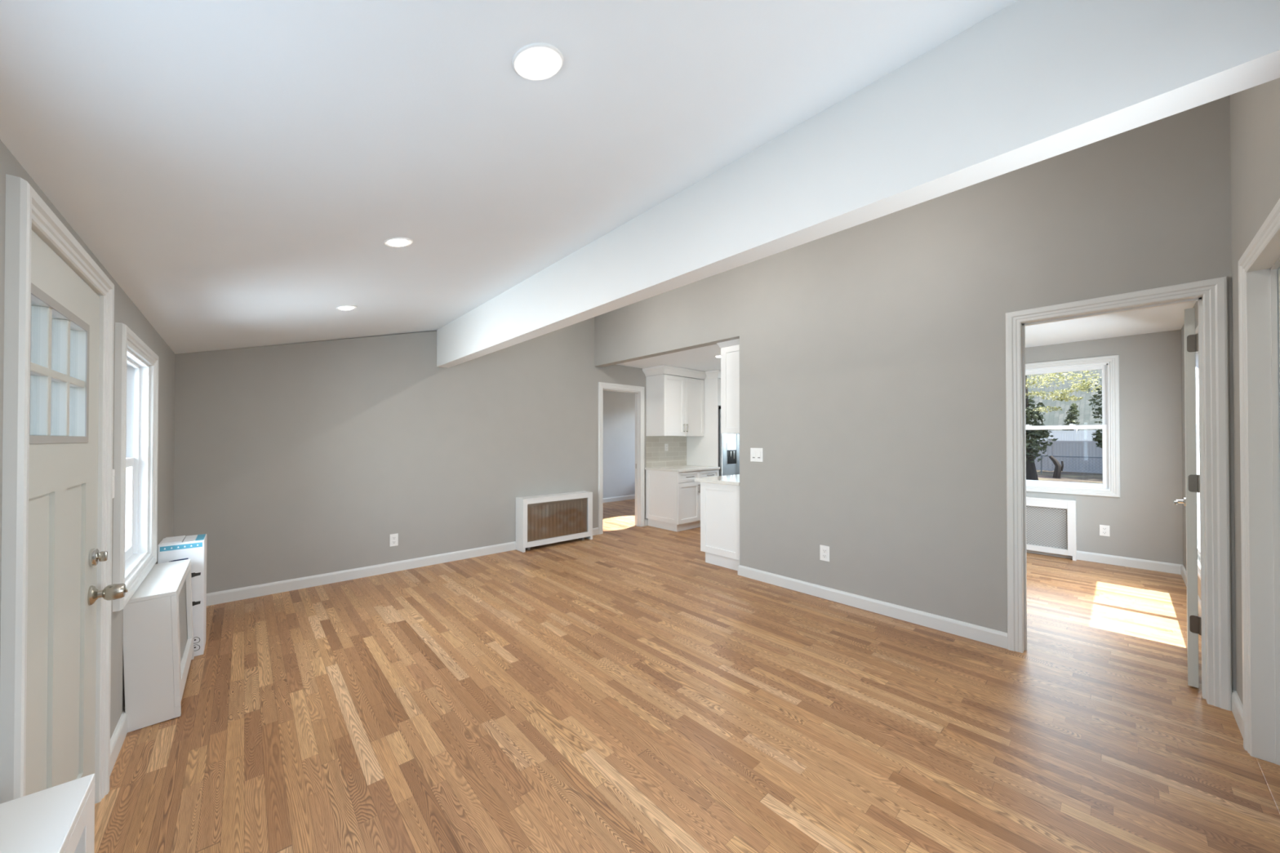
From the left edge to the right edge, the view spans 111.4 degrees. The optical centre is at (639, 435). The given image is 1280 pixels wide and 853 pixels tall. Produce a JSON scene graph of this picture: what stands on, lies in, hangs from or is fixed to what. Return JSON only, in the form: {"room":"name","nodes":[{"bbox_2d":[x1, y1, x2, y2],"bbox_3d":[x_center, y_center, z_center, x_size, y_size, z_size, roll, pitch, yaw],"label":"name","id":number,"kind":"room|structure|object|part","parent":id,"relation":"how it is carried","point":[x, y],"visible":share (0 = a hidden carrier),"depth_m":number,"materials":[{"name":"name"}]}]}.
{"room":"empty living room","nodes":[
{"label":"empty living room","id":0,"kind":"room"},
{"bbox_2d":[0,139,174,738],"bbox_3d":[-1.827,0.339,1.339,0.120,1.944,5.408,0,-1,-42],"label":"wall","id":1,"kind":"structure","parent":0,"point":[126,312],"depth_m":1.88,"materials":[{"name":"beige paint"}]},
{"bbox_2d":[0,173,127,804],"bbox_3d":[-1.705,0.368,1.270,0.208,1.884,0.884,0,-1,-42],"label":"door","id":2,"kind":"structure","parent":1,"relation":"in","point":[57,589],"depth_m":1.21,"materials":[{"name":"white paint"}]},
{"bbox_3d":[-1.653,-0.175,1.248,0.003,0.391,0.558,0,-1,-42],"label":"lite frame","id":3,"kind":"part","parent":2,"relation":"part of","materials":[{"name":"beige paint"}]},
{"bbox_3d":[-1.839,0.547,1.530,0.056,0.055,0.055,0,-1,-42],"label":"knob","id":4,"kind":"part","parent":2,"relation":"part of","materials":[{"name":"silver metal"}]},
{"bbox_2d":[112,469,115,497],"bbox_3d":[-2.089,0.192,1.726,0.010,0.116,0.088,0,-1,-42],"label":"light switch","id":5,"kind":"object","parent":1,"relation":"attached to","point":[113,470],"visible":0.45,"depth_m":1.74,"materials":[{"name":"white plastic"}]},
{"bbox_2d":[109,707,127,777],"bbox_3d":[-2.752,1.272,2.452,0.015,0.095,2.265,0,-1,-42],"label":"baseboard","id":6,"kind":"structure","parent":1,"relation":"attached to","point":[120,732],"depth_m":1.80,"materials":[{"name":"white paint"}]},
{"bbox_2d":[112,322,159,612],"bbox_3d":[-2.482,0.128,2.085,0.150,1.176,0.931,0,-1,-42],"label":"window","id":7,"kind":"structure","parent":1,"relation":"in","point":[135,543],"depth_m":2.34,"materials":[{"name":"white plastic"}]},
{"bbox_3d":[-2.496,0.376,2.071,0.028,0.521,0.767,0,-1,-42],"label":"sash","id":8,"kind":"part","parent":7,"relation":"part of","materials":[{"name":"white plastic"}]},
{"bbox_3d":[-2.493,0.128,2.075,0.120,1.040,0.795,0,-1,-42],"label":"frame","id":9,"kind":"part","parent":7,"relation":"part of","materials":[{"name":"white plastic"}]},
{"bbox_2d":[173,317,684,593],"bbox_3d":[-0.821,-0.154,5.825,7.392,3.000,0.120,0,-1,-42],"label":"wall","id":10,"kind":"structure","parent":0,"point":[298,460],"depth_m":4.16,"materials":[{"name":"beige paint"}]},
{"bbox_2d":[390,533,398,546],"bbox_3d":[-2.414,1.024,4.283,0.072,0.120,0.010,0,-1,-42],"label":"wall outlet","id":11,"kind":"object","parent":10,"relation":"attached to","point":[393,537],"visible":1,"depth_m":4.28,"materials":[{"name":"white plastic"}]},
{"bbox_2d":[206,527,598,606],"bbox_3d":[-2.040,1.289,4.616,3.977,0.095,0.015,0,-1,-42],"label":"baseboard","id":12,"kind":"structure","parent":10,"relation":"attached to","point":[245,593],"depth_m":4.01,"materials":[{"name":"white paint"}]},
{"bbox_2d":[598,382,644,534],"bbox_3d":[-0.250,0.307,6.244,0.850,2.084,0.020,0,-1,-42],"label":"doorway","id":13,"kind":"structure","parent":10,"relation":"in","point":[601,384],"depth_m":6.17,"materials":[{"name":"white paint"}]},
{"bbox_2d":[603,387,639,526],"bbox_3d":[-0.297,0.346,6.296,0.726,2.007,0.120,0,-1,-42],"label":"door frame","id":14,"kind":"structure","parent":10,"relation":"attached to","point":[637,393],"depth_m":6.52,"materials":[{"name":"white paint"}]},
{"bbox_2d":[645,435,686,467],"bbox_3d":[0.428,0.244,6.866,0.905,0.470,0.010,0,-1,-42],"label":"backsplash","id":15,"kind":"structure","parent":10,"relation":"attached to","point":[676,454],"depth_m":6.83,"materials":[{"name":"tile"}]},
{"bbox_2d":[664,444,667,451],"bbox_3d":[0.416,0.182,6.842,0.074,0.114,0.010,0,-1,-42],"label":"wall outlet","id":16,"kind":"object","parent":15,"relation":"attached to","point":[665,445],"visible":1,"depth_m":6.83,"materials":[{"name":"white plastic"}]},
{"bbox_2d":[642,364,706,436],"bbox_3d":[0.550,-0.497,6.677,0.976,1.009,0.460,0,-1,-42],"label":"upper cabinet","id":17,"kind":"object","parent":10,"relation":"attached to","point":[674,405],"visible":0.98,"depth_m":6.49,"materials":[{"name":"white paint"}]},
{"bbox_3d":[0.508,-0.441,6.444,0.445,0.889,0.019,0,-1,-42],"label":"door","id":18,"kind":"part","parent":17,"relation":"part of","materials":[{"name":"white paint"}]},
{"bbox_3d":[0.550,-0.946,6.681,0.976,0.112,0.460,0,-1,-42],"label":"crown molding","id":19,"kind":"part","parent":17,"relation":"part of","materials":[{"name":"white paint"}]},
{"bbox_3d":[0.840,-0.439,6.746,0.445,0.889,0.019,0,-1,-42],"label":"door","id":20,"kind":"part","parent":17,"relation":"part of","materials":[{"name":"white paint"}]},
{"bbox_2d":[0,0,1017,354],"bbox_3d":[-0.333,-1.213,2.706,4.154,1.244,5.408,0,-1,-42],"label":"ceiling","id":21,"kind":"structure","parent":0,"point":[242,171],"depth_m":1.19,"materials":[{"name":"paint"}]},
{"bbox_2d":[336,305,356,310],"bbox_3d":[-1.965,-0.858,2.922,0.120,0.037,0.117,0,-1,32],"label":"recessed light","id":22,"kind":"object","parent":21,"relation":"in","point":[346,307],"visible":1,"depth_m":2.90,"materials":[{"name":"white plastic"}]},
{"bbox_2d":[383,237,413,247],"bbox_3d":[-1.081,-0.866,1.952,0.120,0.036,0.117,0,-1,32],"label":"recessed light","id":23,"kind":"object","parent":21,"relation":"in","point":[393,242],"visible":1,"depth_m":1.94,"materials":[{"name":"white plastic"}]},
{"bbox_2d":[511,42,563,79],"bbox_3d":[-0.239,-0.873,1.020,0.120,0.036,0.117,0,-1,32],"label":"recessed light","id":24,"kind":"object","parent":21,"relation":"in","point":[533,61],"visible":1,"depth_m":1.01,"materials":[{"name":"white plastic"}]},
{"bbox_2d":[436,0,1279,368],"bbox_3d":[-0.348,-0.944,2.690,0.115,0.417,5.168,0,-1,-42],"label":"ceiling beam","id":25,"kind":"structure","parent":21,"relation":"attached to","point":[1032,82],"depth_m":1.29,"materials":[{"name":"paint"}]},
{"bbox_2d":[603,390,635,497],"bbox_3d":[-1.216,0.189,8.589,4.500,2.357,0.120,0,-1,-42],"label":"wall","id":26,"kind":"structure","parent":0,"point":[619,407],"depth_m":9.20,"materials":[{"name":"paint"}]},
{"bbox_2d":[603,494,635,502],"bbox_3d":[-1.170,1.320,8.530,4.260,0.095,0.015,0,-1,-42],"label":"baseboard","id":27,"kind":"structure","parent":26,"relation":"attached to","point":[631,496],"depth_m":9.18,"materials":[{"name":"white paint"}]},
{"bbox_2d":[93,498,1279,852],"bbox_3d":[0.244,1.397,4.766,7.820,0.120,7.850,0,-1,-42],"label":"floor","id":28,"kind":"structure","parent":0,"point":[622,689],"depth_m":1.99,"materials":[{"name":"brown wood"}]},
{"bbox_2d":[0,773,94,852],"bbox_3d":[-0.867,1.010,0.485,0.158,0.588,1.055,0,-1,-42],"label":"radiator cover","id":29,"kind":"object","parent":28,"relation":"on","point":[59,819],"visible":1,"depth_m":0.83,"materials":[{"name":"white paint"}]},
{"bbox_3d":[-0.815,1.020,0.532,0.019,0.570,1.055,0,-1,-42],"label":"frame","id":30,"kind":"part","parent":29,"relation":"part of","materials":[{"name":"white paint"}]},
{"bbox_2d":[123,559,194,733],"bbox_3d":[-2.465,1.022,2.254,0.168,0.588,0.738,-2,1,-42],"label":"radiator cover","id":31,"kind":"object","parent":28,"relation":"on","point":[158,653],"visible":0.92,"depth_m":2.00,"materials":[{"name":"white paint"}]},
{"bbox_3d":[-2.229,1.029,1.982,0.148,0.570,0.019,-2,1,-42],"label":"panel","id":32,"kind":"part","parent":31,"relation":"part of","materials":[{"name":"white paint"}]},
{"bbox_3d":[-2.409,1.029,2.304,0.019,0.570,0.738,-2,1,-42],"label":"frame","id":33,"kind":"part","parent":31,"relation":"part of","materials":[{"name":"white paint"}]},
{"bbox_3d":[-2.712,1.033,2.514,0.148,0.570,0.019,-2,1,-42],"label":"panel","id":34,"kind":"part","parent":31,"relation":"part of","materials":[{"name":"white paint"}]},
{"bbox_2d":[178,581,187,662],"bbox_3d":[-2.418,0.972,2.295,0.002,0.429,0.624,-2,1,-42],"label":"grille","id":35,"kind":"object","parent":31,"relation":"attached to","point":[182,597],"depth_m":2.38,"materials":[{"name":"grey metal"}]},
{"bbox_2d":[157,533,206,656],"bbox_3d":[-2.784,0.974,2.659,0.190,0.694,0.238,0,-1,-42],"label":"carton","id":36,"kind":"object","parent":28,"relation":"on","point":[193,548],"visible":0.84,"depth_m":2.62,"materials":[{"name":"white cardboard"}]},
{"bbox_2d":[168,558,188,562],"bbox_3d":[-2.714,0.736,2.566,0.079,0.019,0.002,0,-1,-42],"label":"pen","id":37,"kind":"object","parent":36,"relation":"attached to","point":[170,559],"depth_m":2.56,"materials":[{"name":"plastic"}]},
{"bbox_2d":[515,490,592,552],"bbox_3d":[-1.041,1.036,5.405,0.980,0.612,0.188,0,-1,-42],"label":"radiator cover","id":38,"kind":"object","parent":28,"relation":"on","point":[544,523],"visible":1,"depth_m":5.30,"materials":[{"name":"white paint"}]},
{"bbox_3d":[-1.403,1.043,5.089,0.019,0.594,0.168,0,-1,-42],"label":"panel","id":39,"kind":"part","parent":38,"relation":"part of","materials":[{"name":"white paint"}]},
{"bbox_2d":[527,497,587,542],"bbox_3d":[-0.996,1.015,5.347,0.882,0.466,0.002,0,-1,-42],"label":"grille","id":40,"kind":"object","parent":38,"relation":"attached to","point":[577,534],"depth_m":5.34,"materials":[{"name":"metal"}]},
{"bbox_3d":[-0.691,1.048,5.734,0.019,0.594,0.168,0,-1,-42],"label":"panel","id":41,"kind":"part","parent":38,"relation":"part of","materials":[{"name":"white paint"}]},
{"bbox_2d":[645,469,719,531],"bbox_3d":[0.659,0.930,6.590,0.916,0.843,0.690,0,-1,-42],"label":"base cabinet","id":42,"kind":"object","parent":28,"relation":"on","point":[673,499],"visible":0.66,"depth_m":6.27,"materials":[{"name":"white paint"}]},
{"bbox_3d":[0.308,0.872,6.307,0.016,0.731,0.636,0,-1,-42],"label":"panel","id":43,"kind":"part","parent":42,"relation":"part of","materials":[{"name":"white paint"}]},
{"bbox_2d":[644,465,719,471],"bbox_3d":[0.648,0.493,6.600,0.928,0.030,0.694,0,-1,-42],"label":"countertop","id":44,"kind":"structure","parent":42,"relation":"on","point":[678,468],"depth_m":6.42,"materials":[{"name":"stone"}]},
{"bbox_3d":[0.695,0.585,6.215,0.454,0.148,0.019,0,-1,-42],"label":"drawer","id":45,"kind":"part","parent":42,"relation":"part of","materials":[{"name":"white paint"}]},
{"bbox_3d":[0.695,0.950,6.212,0.454,0.570,0.019,0,-1,-42],"label":"door","id":46,"kind":"part","parent":42,"relation":"part of","materials":[{"name":"white paint"}]},
{"bbox_3d":[1.034,0.952,6.519,0.452,0.570,0.019,0,-1,-42],"label":"door","id":47,"kind":"part","parent":42,"relation":"part of","materials":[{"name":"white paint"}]},
{"bbox_3d":[1.034,0.587,6.522,0.452,0.148,0.019,0,-1,-42],"label":"drawer","id":48,"kind":"part","parent":42,"relation":"part of","materials":[{"name":"white paint"}]},
{"bbox_2d":[686,369,720,466],"bbox_3d":[1.329,0.180,7.203,1.032,2.354,0.720,0,-1,-42],"label":"refrigerator surround","id":49,"kind":"object","parent":28,"relation":"on","point":[703,451],"visible":0.2,"depth_m":6.82,"materials":[{"name":"white paint"}]},
{"bbox_3d":[1.484,-0.943,7.041,1.032,0.112,0.258,0,-1,-42],"label":"crown molding","id":50,"kind":"part","parent":49,"relation":"part of","materials":[{"name":"white paint"}]},
{"bbox_3d":[1.374,-0.673,6.884,0.463,0.418,0.019,0,-1,-42],"label":"door","id":51,"kind":"part","parent":49,"relation":"part of","materials":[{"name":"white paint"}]},
{"bbox_2d":[700,482,739,570],"bbox_3d":[1.291,0.913,4.872,1.332,0.850,0.538,0,-1,-42],"label":"base cabinet","id":52,"kind":"object","parent":28,"relation":"on","point":[719,503],"visible":0.41,"depth_m":4.42,"materials":[{"name":"white paint"}]},
{"bbox_2d":[694,474,739,485],"bbox_3d":[1.286,0.471,4.890,1.400,0.034,0.568,0,-1,-42],"label":"countertop","id":53,"kind":"structure","parent":52,"relation":"on","point":[727,479],"depth_m":4.50,"materials":[{"name":"stone"}]},
{"bbox_2d":[718,406,739,475],"bbox_3d":[1.393,0.454,7.206,0.900,1.806,0.721,0,-1,-42],"label":"refrigerator","id":54,"kind":"object","parent":28,"relation":"on","point":[728,443],"visible":0.27,"depth_m":6.78,"materials":[{"name":"silver metal"}]},
{"bbox_2d":[1026,496,1076,560],"bbox_3d":[4.383,1.020,5.033,0.093,0.640,0.920,0,-1,-42],"label":"radiator cover","id":55,"kind":"object","parent":28,"relation":"on","point":[1070,504],"visible":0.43,"depth_m":4.79,"materials":[{"name":"white paint"}]},
{"bbox_2d":[1026,505,1067,549],"bbox_3d":[4.364,1.014,5.016,0.002,0.466,0.814,0,-1,-42],"label":"grille","id":56,"kind":"object","parent":55,"relation":"attached to","point":[1028,546],"depth_m":4.84,"materials":[{"name":"white metal"}]},
{"bbox_3d":[4.692,1.026,4.705,0.073,0.622,0.019,0,-1,-42],"label":"panel","id":57,"kind":"part","parent":55,"relation":"part of","materials":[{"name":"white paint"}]},
{"bbox_2d":[615,301,1195,378],"bbox_3d":[2.500,-1.076,5.173,3.358,0.120,5.318,0,-1,-42],"label":"ceiling","id":58,"kind":"structure","parent":0,"point":[1167,317],"depth_m":4.26,"materials":[{"name":"paint"}]},
{"bbox_2d":[594,94,1235,691],"bbox_3d":[1.202,-0.160,4.008,0.120,2.984,5.288,0,-1,-42],"label":"wall","id":59,"kind":"structure","parent":0,"point":[873,353],"depth_m":3.06,"materials":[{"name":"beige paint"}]},
{"bbox_2d":[750,448,763,462],"bbox_3d":[1.080,0.178,4.044,0.009,0.128,0.132,0,-1,-42],"label":"light switch","id":60,"kind":"object","parent":59,"relation":"attached to","point":[756,454],"visible":1,"depth_m":4.04,"materials":[{"name":"white plastic"}]},
{"bbox_2d":[819,545,829,561],"bbox_3d":[1.509,0.961,3.564,0.010,0.124,0.080,0,-1,-42],"label":"wall outlet","id":61,"kind":"object","parent":59,"relation":"attached to","point":[824,550],"visible":1,"depth_m":3.56,"materials":[{"name":"white plastic"}]},
{"bbox_2d":[738,564,1007,648],"bbox_3d":[1.619,1.280,3.437,0.015,0.095,1.992,0,-1,-42],"label":"baseboard","id":62,"kind":"structure","parent":59,"relation":"attached to","point":[983,634],"depth_m":3.20,"materials":[{"name":"white paint"}]},
{"bbox_2d":[1021,295,1207,702],"bbox_3d":[2.609,0.306,2.452,0.120,2.026,0.709,0,-1,-42],"label":"door frame","id":63,"kind":"structure","parent":59,"relation":"attached to","point":[1199,299],"depth_m":2.23,"materials":[{"name":"white paint"}]},
{"bbox_2d":[1005,275,1231,711],"bbox_3d":[2.557,0.276,2.405,0.022,2.086,0.829,0,-1,-42],"label":"bedroom doorway","id":64,"kind":"structure","parent":59,"relation":"in","point":[1214,291],"depth_m":2.14,"materials":[{"name":"white paint"}]},
{"bbox_2d":[1173,307,1201,688],"bbox_3d":[3.129,0.321,2.502,0.708,1.973,0.087,0,-1,-40],"label":"door","id":65,"kind":"structure","parent":59,"relation":"in","point":[1191,340],"depth_m":2.28,"materials":[{"name":"white paint"}]},
{"bbox_3d":[3.289,0.406,2.679,0.132,0.018,0.018,0,-1,-39],"label":"lever","id":66,"kind":"part","parent":65,"relation":"part of","materials":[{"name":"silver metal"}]},
{"bbox_2d":[1025,329,1182,564],"bbox_3d":[4.339,0.163,5.249,0.120,2.357,2.735,0,-1,-42],"label":"wall","id":67,"kind":"structure","parent":0,"point":[1144,522],"depth_m":4.39,"materials":[{"name":"beige paint"}]},
{"bbox_2d":[1025,354,1119,497],"bbox_3d":[4.623,-0.096,4.922,0.142,1.472,1.062,0,-1,-42],"label":"window","id":68,"kind":"structure","parent":67,"relation":"in","point":[1109,365],"depth_m":4.62,"materials":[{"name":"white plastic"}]},
{"bbox_3d":[4.657,-0.412,4.955,0.028,0.685,0.902,0,-1,-42],"label":"sash","id":69,"kind":"part","parent":68,"relation":"part of","materials":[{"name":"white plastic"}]},
{"bbox_3d":[4.634,0.223,4.929,0.028,0.677,0.902,0,-1,-42],"label":"sash","id":70,"kind":"part","parent":68,"relation":"part of","materials":[{"name":"white plastic"}]},
{"bbox_2d":[1026,543,1182,574],"bbox_3d":[4.289,1.293,5.195,0.015,0.095,2.735,0,-1,-42],"label":"baseboard","id":71,"kind":"structure","parent":67,"relation":"attached to","point":[1174,568],"depth_m":4.46,"materials":[{"name":"white paint"}]},
{"bbox_2d":[1099,524,1110,536],"bbox_3d":[4.864,0.994,4.567,0.010,0.114,0.074,0,-1,-42],"label":"wall outlet","id":72,"kind":"object","parent":67,"relation":"attached to","point":[1104,530],"visible":1,"depth_m":4.57,"materials":[{"name":"white plastic"}]},
{"bbox_2d":[1181,77,1279,705],"bbox_3d":[2.624,-0.194,1.790,7.313,3.016,0.150,0,-1,-42],"label":"wall","id":73,"kind":"structure","parent":0,"point":[1255,111],"depth_m":1.92,"materials":[{"name":"beige paint"}]},
{"bbox_2d":[1181,564,1200,617],"bbox_3d":[4.082,1.278,3.172,3.039,0.095,0.015,0,-1,-42],"label":"baseboard","id":74,"kind":"structure","parent":73,"relation":"attached to","point":[1183,569],"depth_m":3.92,"materials":[{"name":"white paint"}]},
{"bbox_2d":[1195,325,1200,580],"bbox_3d":[3.994,0.119,3.038,1.792,1.822,0.122,0,-1,-42],"label":"window","id":75,"kind":"structure","parent":73,"relation":"in","point":[1197,328],"depth_m":3.57,"materials":[{"name":"white plastic"}]},
{"bbox_2d":[1231,691,1243,737],"bbox_3d":[2.708,1.268,1.966,0.377,0.095,0.015,0,-1,-42],"label":"baseboard","id":76,"kind":"structure","parent":73,"relation":"attached to","point":[1237,705],"depth_m":1.99,"materials":[{"name":"white paint"}]},
{"bbox_2d":[1238,198,1279,757],"bbox_3d":[2.204,0.280,1.523,0.965,2.065,0.024,0,-1,-42],"label":"trim","id":77,"kind":"structure","parent":73,"relation":"attached to","point":[1269,230],"depth_m":1.80,"materials":[{"name":"white paint"}]},
{"bbox_2d":[1250,234,1279,765],"bbox_3d":[2.253,0.311,1.470,0.839,2.002,0.120,0,-1,-42],"label":"door frame","id":78,"kind":"structure","parent":73,"relation":"attached to","point":[1264,275],"depth_m":1.76,"materials":[{"name":"white paint"}]},
{"bbox_2d":[1278,268,1279,382],"bbox_3d":[2.245,0.319,1.478,0.787,1.966,0.098,0,-1,-42],"label":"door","id":79,"kind":"structure","parent":73,"relation":"in","point":[1279,268],"depth_m":1.73,"materials":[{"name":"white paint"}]},
{"bbox_2d":[1256,758,1279,815],"bbox_3d":[2.247,1.309,1.472,0.780,0.006,0.103,0,-1,-42],"label":"floor","id":80,"kind":"structure","parent":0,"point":[1270,771],"depth_m":1.67,"materials":[{"name":"brown wood"}]},
{"bbox_3d":[2.328,0.164,5.352,3.358,2.357,0.119,0,-1,-42],"label":"wall","id":81,"kind":"structure","parent":0,"visible":0},
{"bbox_2d":[715,338,739,433],"bbox_3d":[1.364,-0.518,4.821,1.308,0.996,0.376,0,-1,-42],"label":"upper cabinet","id":82,"kind":"object","parent":81,"relation":"attached to","point":[730,349],"visible":0.23,"depth_m":4.41,"materials":[{"name":"white paint"}]},
{"bbox_3d":[1.364,-0.960,4.825,1.308,0.112,0.376,0,-1,-42],"label":"crown molding","id":83,"kind":"part","parent":82,"relation":"part of","materials":[{"name":"white paint"}]},
{"label":"outside","id":84,"kind":"structure","parent":0,"visible":0},
{"bbox_2d":[1036,470,1102,484],"bbox_3d":[26.942,2.295,31.165,68.190,0.200,100.000,0,-1,-42],"label":"ground","id":85,"kind":"structure","parent":84,"point":[1072,477],"depth_m":22.42,"materials":[{"name":"beige concrete"}]},
{"bbox_2d":[1025,375,1057,479],"bbox_3d":[16.022,-0.723,18.137,1.775,5.707,1.836,0,0,16],"label":"tree","id":86,"kind":"object","parent":85,"relation":"on","point":[1031,472],"visible":0.53,"depth_m":17.80,"materials":[{"name":"green plant"}]},
{"bbox_2d":[1048,455,1063,478],"bbox_3d":[20.756,1.561,21.759,0.296,1.154,0.547,0,-1,-42],"label":"tree","id":87,"kind":"object","parent":85,"relation":"on","point":[1058,468],"visible":0.99,"depth_m":21.65,"materials":[{"name":"brown plant"}]},
{"bbox_2d":[1025,370,1102,413],"bbox_3d":[13.667,-0.829,14.704,1.010,5.789,2.895,0,-1,-42],"label":"tree","id":88,"kind":"object","parent":85,"relation":"on","point":[1083,385],"visible":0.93,"depth_m":14.35,"materials":[{"name":"green plant"}]},
{"bbox_2d":[1026,368,1102,431],"bbox_3d":[40.145,-2.142,35.965,8.000,8.750,40.000,0,0,-19],"label":"neighbor house","id":89,"kind":"structure","parent":85,"relation":"on","point":[1056,417],"depth_m":39.28,"materials":[{"name":"white"}]},
{"bbox_2d":[1029,429,1102,440],"bbox_3d":[33.401,0.829,30.418,0.170,2.720,44.085,0,0,-19],"label":"picket fence","id":90,"kind":"object","parent":85,"relation":"on","point":[1075,434],"visible":0.03,"depth_m":32.78,"materials":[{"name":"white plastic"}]},
{"bbox_3d":[32.615,0.847,32.641,0.170,2.720,0.170,0,0,-19],"label":"post","id":91,"kind":"part","parent":90,"relation":"part of","materials":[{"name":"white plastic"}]},
{"bbox_2d":[1031,439,1102,473],"bbox_3d":[24.917,1.181,27.413,0.170,1.970,28.085,0,0,-19],"label":"picket fence","id":92,"kind":"object","parent":85,"relation":"on","point":[1059,448],"visible":0.07,"depth_m":25.66,"materials":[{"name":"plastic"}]},
{"bbox_3d":[25.164,1.175,26.713,0.170,1.970,0.170,0,0,-19],"label":"post","id":93,"kind":"part","parent":92,"relation":"part of","materials":[{"name":"plastic"}]},
{"bbox_2d":[1035,455,1102,476],"bbox_3d":[22.049,1.629,25.920,0.064,1.050,24.815,0,0,-19],"label":"fence","id":94,"kind":"object","parent":85,"relation":"on","point":[1081,457],"visible":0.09,"depth_m":23.26,"materials":[{"name":"metal"}]},
{"bbox_3d":[22.548,1.618,24.511,0.055,1.050,0.055,0,0,-20],"label":"post","id":95,"kind":"part","parent":94,"relation":"part of","materials":[{"name":"metal"}]},
{"bbox_3d":[21.914,1.147,26.306,0.048,0.048,24.000,0,0,-19],"label":"rail","id":96,"kind":"part","parent":94,"relation":"part of","materials":[{"name":"metal"}]},
{"bbox_2d":[1062,402,1079,431],"bbox_3d":[33.772,-0.190,34.199,1.117,4.817,1.087,0,-1,-42],"label":"tree","id":97,"kind":"object","parent":85,"relation":"on","point":[1070,418],"visible":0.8,"depth_m":34.04,"materials":[{"name":"green plant"}]},
{"bbox_2d":[1087,379,1102,448],"bbox_3d":[16.039,-0.866,15.062,0.900,5.869,0.800,0,0,9],"label":"tree","id":98,"kind":"object","parent":85,"relation":"on","point":[1098,437],"visible":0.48,"depth_m":15.15,"materials":[{"name":"green plant"}]}
]}

